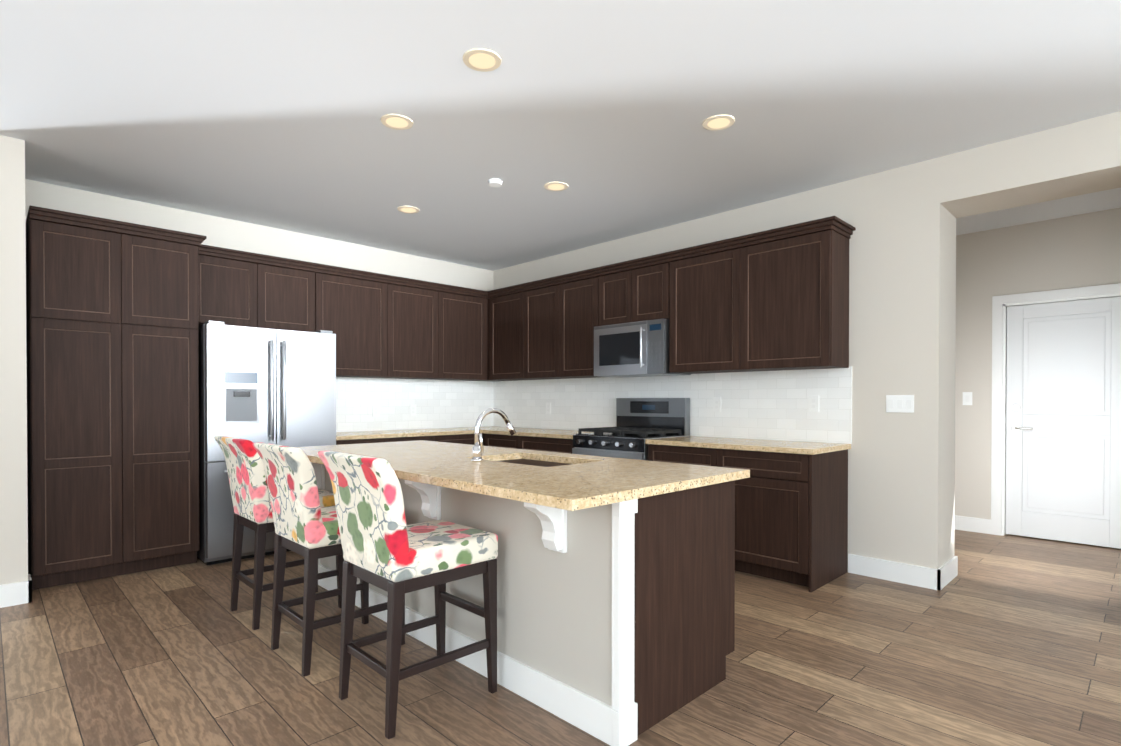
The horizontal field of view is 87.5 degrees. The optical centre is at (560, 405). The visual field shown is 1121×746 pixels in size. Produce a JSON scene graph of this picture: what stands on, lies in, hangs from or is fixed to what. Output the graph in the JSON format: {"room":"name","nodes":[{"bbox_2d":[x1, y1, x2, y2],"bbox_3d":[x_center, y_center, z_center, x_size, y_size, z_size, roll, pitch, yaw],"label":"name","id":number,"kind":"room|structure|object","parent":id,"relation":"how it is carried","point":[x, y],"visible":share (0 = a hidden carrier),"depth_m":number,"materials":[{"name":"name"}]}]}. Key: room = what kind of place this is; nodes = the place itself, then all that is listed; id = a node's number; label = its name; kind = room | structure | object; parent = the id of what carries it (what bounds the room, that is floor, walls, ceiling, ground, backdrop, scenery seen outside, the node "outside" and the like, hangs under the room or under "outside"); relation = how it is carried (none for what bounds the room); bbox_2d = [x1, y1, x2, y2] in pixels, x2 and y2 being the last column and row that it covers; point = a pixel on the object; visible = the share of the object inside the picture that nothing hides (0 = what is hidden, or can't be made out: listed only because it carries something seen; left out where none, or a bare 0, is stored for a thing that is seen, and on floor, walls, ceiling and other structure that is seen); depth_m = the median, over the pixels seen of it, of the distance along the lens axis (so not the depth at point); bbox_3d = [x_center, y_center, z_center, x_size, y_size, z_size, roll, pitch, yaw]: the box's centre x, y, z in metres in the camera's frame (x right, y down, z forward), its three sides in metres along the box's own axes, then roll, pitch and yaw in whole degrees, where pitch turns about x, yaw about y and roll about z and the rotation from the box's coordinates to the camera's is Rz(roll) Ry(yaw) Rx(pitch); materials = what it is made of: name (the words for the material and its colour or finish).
{"room":"kitchen","nodes":[
{"label":"kitchen","id":0,"kind":"room"},
{"bbox_2d":[0,135,27,584],"bbox_3d":[-3.514,-0.200,3.702,0.170,2.740,0.810,0,1,-45],"label":"wall","id":1,"kind":"structure","parent":0,"point":[13,481],"depth_m":3.43,"materials":[{"name":"beige paint"}]},
{"bbox_2d":[25,179,492,431],"bbox_3d":[-2.324,-0.214,5.536,4.440,2.740,0.148,0,1,-45],"label":"wall","id":2,"kind":"structure","parent":0,"point":[238,235],"depth_m":5.75,"materials":[{"name":"beige paint"}]},
{"bbox_2d":[198,248,265,327],"bbox_3d":[-2.751,-0.916,4.776,0.532,0.555,0.339,0,1,-45],"label":"upper cabinet","id":3,"kind":"object","parent":2,"relation":"attached to","point":[231,288],"depth_m":4.67,"materials":[{"name":"brown wood"}]},
{"bbox_2d":[266,260,305,331],"bbox_3d":[-2.457,-0.918,5.066,0.532,0.555,0.339,0,1,-45],"label":"upper cabinet","id":4,"kind":"object","parent":2,"relation":"attached to","point":[285,283],"depth_m":4.96,"materials":[{"name":"brown wood"}]},
{"bbox_2d":[306,264,393,377],"bbox_3d":[-2.025,-0.737,5.493,0.809,0.925,0.339,0,1,-45],"label":"upper cabinet","id":5,"kind":"object","parent":2,"relation":"attached to","point":[357,309],"depth_m":5.40,"materials":[{"name":"brown wood"}]},
{"bbox_2d":[394,280,445,379],"bbox_3d":[-1.577,-0.740,5.935,0.688,0.925,0.339,0,1,-45],"label":"upper cabinet","id":6,"kind":"object","parent":2,"relation":"attached to","point":[419,309],"depth_m":5.87,"materials":[{"name":"brown wood"}]},
{"bbox_2d":[446,288,485,380],"bbox_3d":[-1.160,-0.743,6.346,0.720,0.925,0.339,0,1,-45],"label":"upper cabinet","id":7,"kind":"object","parent":2,"relation":"attached to","point":[465,311],"depth_m":6.27,"materials":[{"name":"brown wood"}]},
{"bbox_2d":[0,530,1120,745],"bbox_3d":[0.127,1.228,2.675,12.700,0.100,11.400,0,1,-45],"label":"floor","id":8,"kind":"structure","parent":0,"point":[1007,640],"depth_m":2.60,"materials":[{"name":"brown wood"}]},
{"bbox_2d":[26,205,206,589],"bbox_3d":[-3.148,-0.034,4.169,0.955,2.400,0.658,0,1,-45],"label":"pantry cabinet","id":9,"kind":"object","parent":8,"relation":"on","point":[112,339],"visible":0.98,"depth_m":3.91,"materials":[{"name":"brown wood"}]},
{"bbox_2d":[197,321,335,564],"bbox_3d":[-2.425,0.274,4.745,0.940,1.775,0.798,0,1,-45],"label":"refrigerator","id":10,"kind":"object","parent":8,"relation":"on","point":[269,386],"visible":0.69,"depth_m":4.38,"materials":[{"name":"silver metal"}]},
{"bbox_2d":[214,436,343,629],"bbox_3d":[-1.596,0.673,3.346,0.567,1.000,0.479,0,1,-45],"label":"stool","id":11,"kind":"object","parent":8,"relation":"on","point":[249,487],"visible":0.71,"depth_m":3.15,"materials":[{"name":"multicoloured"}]},
{"bbox_2d":[253,442,404,676],"bbox_3d":[-1.108,0.677,2.830,0.567,1.000,0.479,0,1,-45],"label":"stool","id":12,"kind":"object","parent":8,"relation":"on","point":[306,525],"visible":0.71,"depth_m":2.62,"materials":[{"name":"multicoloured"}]},
{"bbox_2d":[336,438,391,444],"bbox_3d":[-1.965,0.725,5.353,0.555,0.865,0.619,0,1,-45],"label":"base cabinet","id":13,"kind":"object","parent":8,"relation":"on","point":[354,440],"depth_m":5.16,"materials":[{"name":"brown wood"}]},
{"bbox_2d":[318,451,497,738],"bbox_3d":[-0.603,0.681,2.359,0.567,1.000,0.479,0,1,-45],"label":"stool","id":14,"kind":"object","parent":8,"relation":"on","point":[385,547],"visible":1,"depth_m":2.23,"materials":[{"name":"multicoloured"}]},
{"bbox_2d":[392,434,443,441],"bbox_3d":[-1.596,0.722,5.717,0.599,0.865,0.619,0,1,-45],"label":"base cabinet","id":15,"kind":"object","parent":8,"relation":"on","point":[435,437],"depth_m":5.60,"materials":[{"name":"brown wood"}]},
{"bbox_2d":[444,434,483,445],"bbox_3d":[-1.236,0.719,6.072,0.650,0.865,0.619,0,1,-45],"label":"base cabinet","id":16,"kind":"object","parent":8,"relation":"on","point":[450,438],"depth_m":5.88,"materials":[{"name":"brown wood"}]},
{"bbox_2d":[484,434,511,447],"bbox_3d":[-0.351,0.719,6.047,0.620,0.865,0.599,0,1,-45],"label":"base cabinet","id":17,"kind":"object","parent":8,"relation":"on","point":[494,440],"depth_m":5.89,"materials":[{"name":"brown wood"}]},
{"bbox_2d":[336,426,519,441],"bbox_3d":[-1.362,0.270,5.927,2.224,0.034,0.643,0,1,-45],"label":"countertop","id":18,"kind":"structure","parent":17,"relation":"on","point":[340,436],"depth_m":5.55,"materials":[{"name":"beige stone"}]},
{"bbox_2d":[312,464,734,745],"bbox_3d":[-0.449,0.742,3.166,1.005,0.865,2.577,0,1,-45],"label":"kitchen island","id":19,"kind":"object","parent":8,"relation":"on","point":[615,601],"depth_m":2.27,"materials":[{"name":"grey paint"}]},
{"bbox_2d":[300,444,675,511],"bbox_3d":[-0.709,0.293,2.915,0.545,0.034,2.676,0,1,-45],"label":"island countertop","id":20,"kind":"structure","parent":19,"relation":"on","point":[566,489],"depth_m":2.26,"materials":[{"name":"beige stone"}]},
{"bbox_2d":[496,456,583,467],"bbox_3d":[-0.142,0.406,3.014,0.424,0.217,0.654,0,1,-45],"label":"sink","id":21,"kind":"object","parent":20,"relation":"in","point":[511,459],"depth_m":3.23,"materials":[{"name":"silver metal"}]},
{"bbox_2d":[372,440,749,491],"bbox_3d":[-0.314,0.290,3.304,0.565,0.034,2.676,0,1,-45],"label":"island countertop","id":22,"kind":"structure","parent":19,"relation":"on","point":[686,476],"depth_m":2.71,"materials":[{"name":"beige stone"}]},
{"bbox_2d":[471,408,515,461],"bbox_3d":[-0.324,0.144,2.958,0.277,0.262,0.092,0,1,-45],"label":"faucet","id":23,"kind":"object","parent":22,"relation":"on","point":[477,451],"visible":1,"depth_m":2.89,"materials":[{"name":"silver metal"}]},
{"bbox_2d":[512,434,573,453],"bbox_3d":[0.064,0.723,5.626,0.620,0.865,0.821,0,1,-45],"label":"base cabinet","id":24,"kind":"object","parent":8,"relation":"on","point":[561,445],"depth_m":5.41,"materials":[{"name":"brown wood"}]},
{"bbox_2d":[484,428,593,437],"bbox_3d":[-0.115,0.271,5.787,0.644,0.034,1.307,0,1,-45],"label":"countertop","id":25,"kind":"structure","parent":24,"relation":"on","point":[524,432],"depth_m":5.56,"materials":[{"name":"beige stone"}]},
{"bbox_2d":[572,398,689,459],"bbox_3d":[0.582,0.547,5.014,0.722,1.225,0.760,0,1,-45],"label":"range","id":26,"kind":"object","parent":8,"relation":"on","point":[639,421],"visible":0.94,"depth_m":4.99,"materials":[{"name":"silver metal"}]},
{"bbox_2d":[648,446,703,464],"bbox_3d":[1.130,0.731,4.544,0.620,0.865,0.664,0,1,-45],"label":"base cabinet","id":27,"kind":"object","parent":8,"relation":"on","point":[694,455],"depth_m":4.37,"materials":[{"name":"brown wood"}]},
{"bbox_2d":[704,450,847,591],"bbox_3d":[1.534,0.734,4.133,0.620,0.865,0.727,0,1,-45],"label":"base cabinet","id":28,"kind":"object","parent":8,"relation":"on","point":[791,511],"depth_m":3.86,"materials":[{"name":"brown wood"}]},
{"bbox_2d":[646,436,850,453],"bbox_3d":[1.342,0.282,4.308,0.644,0.034,1.292,0,1,-45],"label":"countertop","id":29,"kind":"structure","parent":28,"relation":"on","point":[769,446],"depth_m":4.09,"materials":[{"name":"beige stone"}]},
{"bbox_2d":[0,0,1120,270],"bbox_3d":[0.127,-1.612,2.653,12.700,0.100,11.400,0,1,-45],"label":"ceiling","id":30,"kind":"structure","parent":0,"point":[266,112],"depth_m":3.03,"materials":[{"name":"white paint"}]},
{"bbox_2d":[380,114,412,129],"bbox_3d":[-0.901,-1.562,3.227,0.176,0.008,0.176,0,1,-45],"label":"recessed light","id":31,"kind":"object","parent":30,"relation":"in","point":[398,121],"visible":1,"depth_m":3.21,"materials":[{"name":"beige"}]},
{"bbox_2d":[397,206,419,212],"bbox_3d":[-1.223,-1.574,4.707,0.176,0.008,0.176,0,1,-45],"label":"recessed light","id":32,"kind":"object","parent":30,"relation":"in","point":[407,209],"visible":0.96,"depth_m":4.69,"materials":[{"name":"beige"}]},
{"bbox_2d":[462,48,501,71],"bbox_3d":[-0.354,-1.558,2.643,0.176,0.008,0.176,0,1,-45],"label":"recessed light","id":33,"kind":"object","parent":30,"relation":"in","point":[482,59],"visible":1,"depth_m":2.63,"materials":[{"name":"beige"}]},
{"bbox_2d":[488,178,502,186],"bbox_3d":[-0.456,-1.559,4.100,0.100,0.028,0.100,0,1,-45],"label":"smoke detector","id":34,"kind":"object","parent":30,"relation":"attached to","point":[494,182],"visible":1,"depth_m":4.07,"materials":[{"name":"white plastic"}]},
{"bbox_2d":[544,181,567,190],"bbox_3d":[-0.031,-1.570,4.196,0.176,0.008,0.176,0,1,-45],"label":"recessed light","id":35,"kind":"object","parent":30,"relation":"in","point":[555,186],"visible":1,"depth_m":4.18,"materials":[{"name":"beige"}]},
{"bbox_2d":[702,114,734,129],"bbox_3d":[0.874,-1.562,3.235,0.176,0.008,0.176,0,1,-45],"label":"recessed light","id":36,"kind":"object","parent":30,"relation":"in","point":[719,122],"visible":1,"depth_m":3.22,"materials":[{"name":"beige"}]},
{"bbox_2d":[492,157,955,568],"bbox_3d":[0.955,-0.214,5.480,0.448,2.740,4.550,0,1,-45],"label":"wall","id":37,"kind":"structure","parent":0,"point":[902,341],"depth_m":4.01,"materials":[{"name":"beige paint"}]},
{"bbox_2d":[486,288,517,380],"bbox_3d":[-0.440,-0.743,6.339,0.339,0.925,0.638,0,1,-45],"label":"upper cabinet","id":38,"kind":"object","parent":37,"relation":"attached to","point":[501,307],"depth_m":6.30,"materials":[{"name":"brown wood"}]},
{"bbox_2d":[518,280,553,379],"bbox_3d":[-0.076,-0.740,5.969,0.339,0.925,0.639,0,1,-45],"label":"upper cabinet","id":39,"kind":"object","parent":37,"relation":"attached to","point":[535,301],"depth_m":5.92,"materials":[{"name":"brown wood"}]},
{"bbox_2d":[546,403,550,413],"bbox_3d":[-0.131,0.030,6.259,0.007,0.120,0.075,0,1,-45],"label":"electrical outlet","id":40,"kind":"object","parent":37,"relation":"attached to","point":[548,408],"visible":1,"depth_m":6.25,"materials":[{"name":"white plastic"}]},
{"bbox_2d":[554,272,601,378],"bbox_3d":[0.286,-0.737,5.603,0.339,0.925,0.628,0,1,-45],"label":"upper cabinet","id":41,"kind":"object","parent":37,"relation":"attached to","point":[577,299],"depth_m":5.52,"materials":[{"name":"brown wood"}]},
{"bbox_2d":[602,268,621,325],"bbox_3d":[0.617,-0.955,5.265,0.339,0.485,0.445,0,1,-45],"label":"upper cabinet","id":42,"kind":"object","parent":37,"relation":"attached to","point":[611,277],"depth_m":5.20,"materials":[{"name":"brown wood"}]},
{"bbox_2d":[622,256,669,322],"bbox_3d":[0.846,-0.953,5.033,0.339,0.485,0.444,0,1,-45],"label":"upper cabinet","id":43,"kind":"object","parent":37,"relation":"attached to","point":[646,285],"depth_m":4.92,"materials":[{"name":"brown wood"}]},
{"bbox_2d":[594,318,690,377],"bbox_3d":[0.690,-0.484,5.112,0.450,0.446,0.762,0,1,-45],"label":"microwave","id":44,"kind":"object","parent":43,"relation":"attached to","point":[635,349],"visible":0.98,"depth_m":4.95,"materials":[{"name":"silver metal"}]},
{"bbox_2d":[669,244,729,373],"bbox_3d":[1.220,-0.730,4.654,0.339,0.925,0.750,0,1,-45],"label":"upper cabinet","id":45,"kind":"object","parent":37,"relation":"attached to","point":[699,322],"depth_m":4.56,"materials":[{"name":"brown wood"}]},
{"bbox_2d":[713,397,720,411],"bbox_3d":[1.287,-0.009,4.819,0.007,0.120,0.075,0,1,-45],"label":"electrical outlet","id":46,"kind":"object","parent":37,"relation":"attached to","point":[716,404],"visible":1,"depth_m":4.82,"materials":[{"name":"white plastic"}]},
{"bbox_2d":[730,220,852,371],"bbox_3d":[1.648,-0.726,4.220,0.339,0.925,0.707,0,1,-45],"label":"upper cabinet","id":47,"kind":"object","parent":37,"relation":"attached to","point":[776,299],"depth_m":4.06,"materials":[{"name":"brown wood"}]},
{"bbox_2d":[808,395,818,411],"bbox_3d":[1.841,-0.014,4.257,0.007,0.120,0.075,0,1,-45],"label":"electrical outlet","id":48,"kind":"object","parent":37,"relation":"attached to","point":[813,403],"visible":1,"depth_m":4.25,"materials":[{"name":"white plastic"}]},
{"bbox_2d":[848,554,942,590],"bbox_3d":[2.209,1.104,3.898,0.016,0.130,0.553,0,1,-45],"label":"baseboard","id":49,"kind":"structure","parent":37,"relation":"attached to","point":[939,579],"depth_m":3.87,"materials":[{"name":"white wood"}]},
{"bbox_2d":[886,395,913,412],"bbox_3d":[2.240,-0.011,3.864,0.007,0.115,0.165,0,1,-45],"label":"light switch","id":50,"kind":"object","parent":37,"relation":"attached to","point":[900,403],"visible":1,"depth_m":3.86,"materials":[{"name":"white plastic"}]},
{"bbox_2d":[940,556,957,587],"bbox_3d":[2.567,1.104,3.874,0.452,0.130,0.016,0,1,-45],"label":"baseboard","id":51,"kind":"structure","parent":37,"relation":"attached to","point":[950,568],"depth_m":3.88,"materials":[{"name":"white wood"}]},
{"bbox_2d":[940,111,1120,217],"bbox_3d":[2.888,-1.423,3.514,0.440,0.290,0.950,0,1,-45],"label":"wall","id":52,"kind":"structure","parent":0,"point":[1075,159],"depth_m":3.41,"materials":[{"name":"beige paint"}]},
{"bbox_2d":[955,208,1120,518],"bbox_3d":[3.838,-0.213,5.409,0.140,2.740,2.100,0,1,-45],"label":"wall","id":53,"kind":"structure","parent":0,"point":[979,270],"depth_m":5.27,"materials":[{"name":"beige paint"}]},
{"bbox_2d":[963,392,971,404],"bbox_3d":[3.751,-0.063,5.393,0.007,0.120,0.075,0,1,-45],"label":"light switch","id":54,"kind":"object","parent":53,"relation":"attached to","point":[967,398],"visible":1,"depth_m":5.39,"materials":[{"name":"white plastic"}]},
{"bbox_2d":[955,515,990,533],"bbox_3d":[3.416,1.089,5.737,0.016,0.130,1.315,0,1,-45],"label":"baseboard","id":55,"kind":"structure","parent":53,"relation":"attached to","point":[971,524],"depth_m":5.36,"materials":[{"name":"white wood"}]},
{"bbox_2d":[991,283,1120,535],"bbox_3d":[4.274,0.093,4.956,0.158,2.135,0.990,0,1,-45],"label":"door frame","id":56,"kind":"structure","parent":53,"relation":"attached to","point":[1001,304],"depth_m":5.21,"materials":[{"name":"white wood"}]},
{"bbox_2d":[1006,297,1120,548],"bbox_3d":[4.244,0.137,4.926,0.104,2.024,0.792,0,1,-45],"label":"hall door","id":57,"kind":"structure","parent":53,"relation":"in","point":[1063,439],"depth_m":4.93,"materials":[{"name":"white paint"}]}
]}

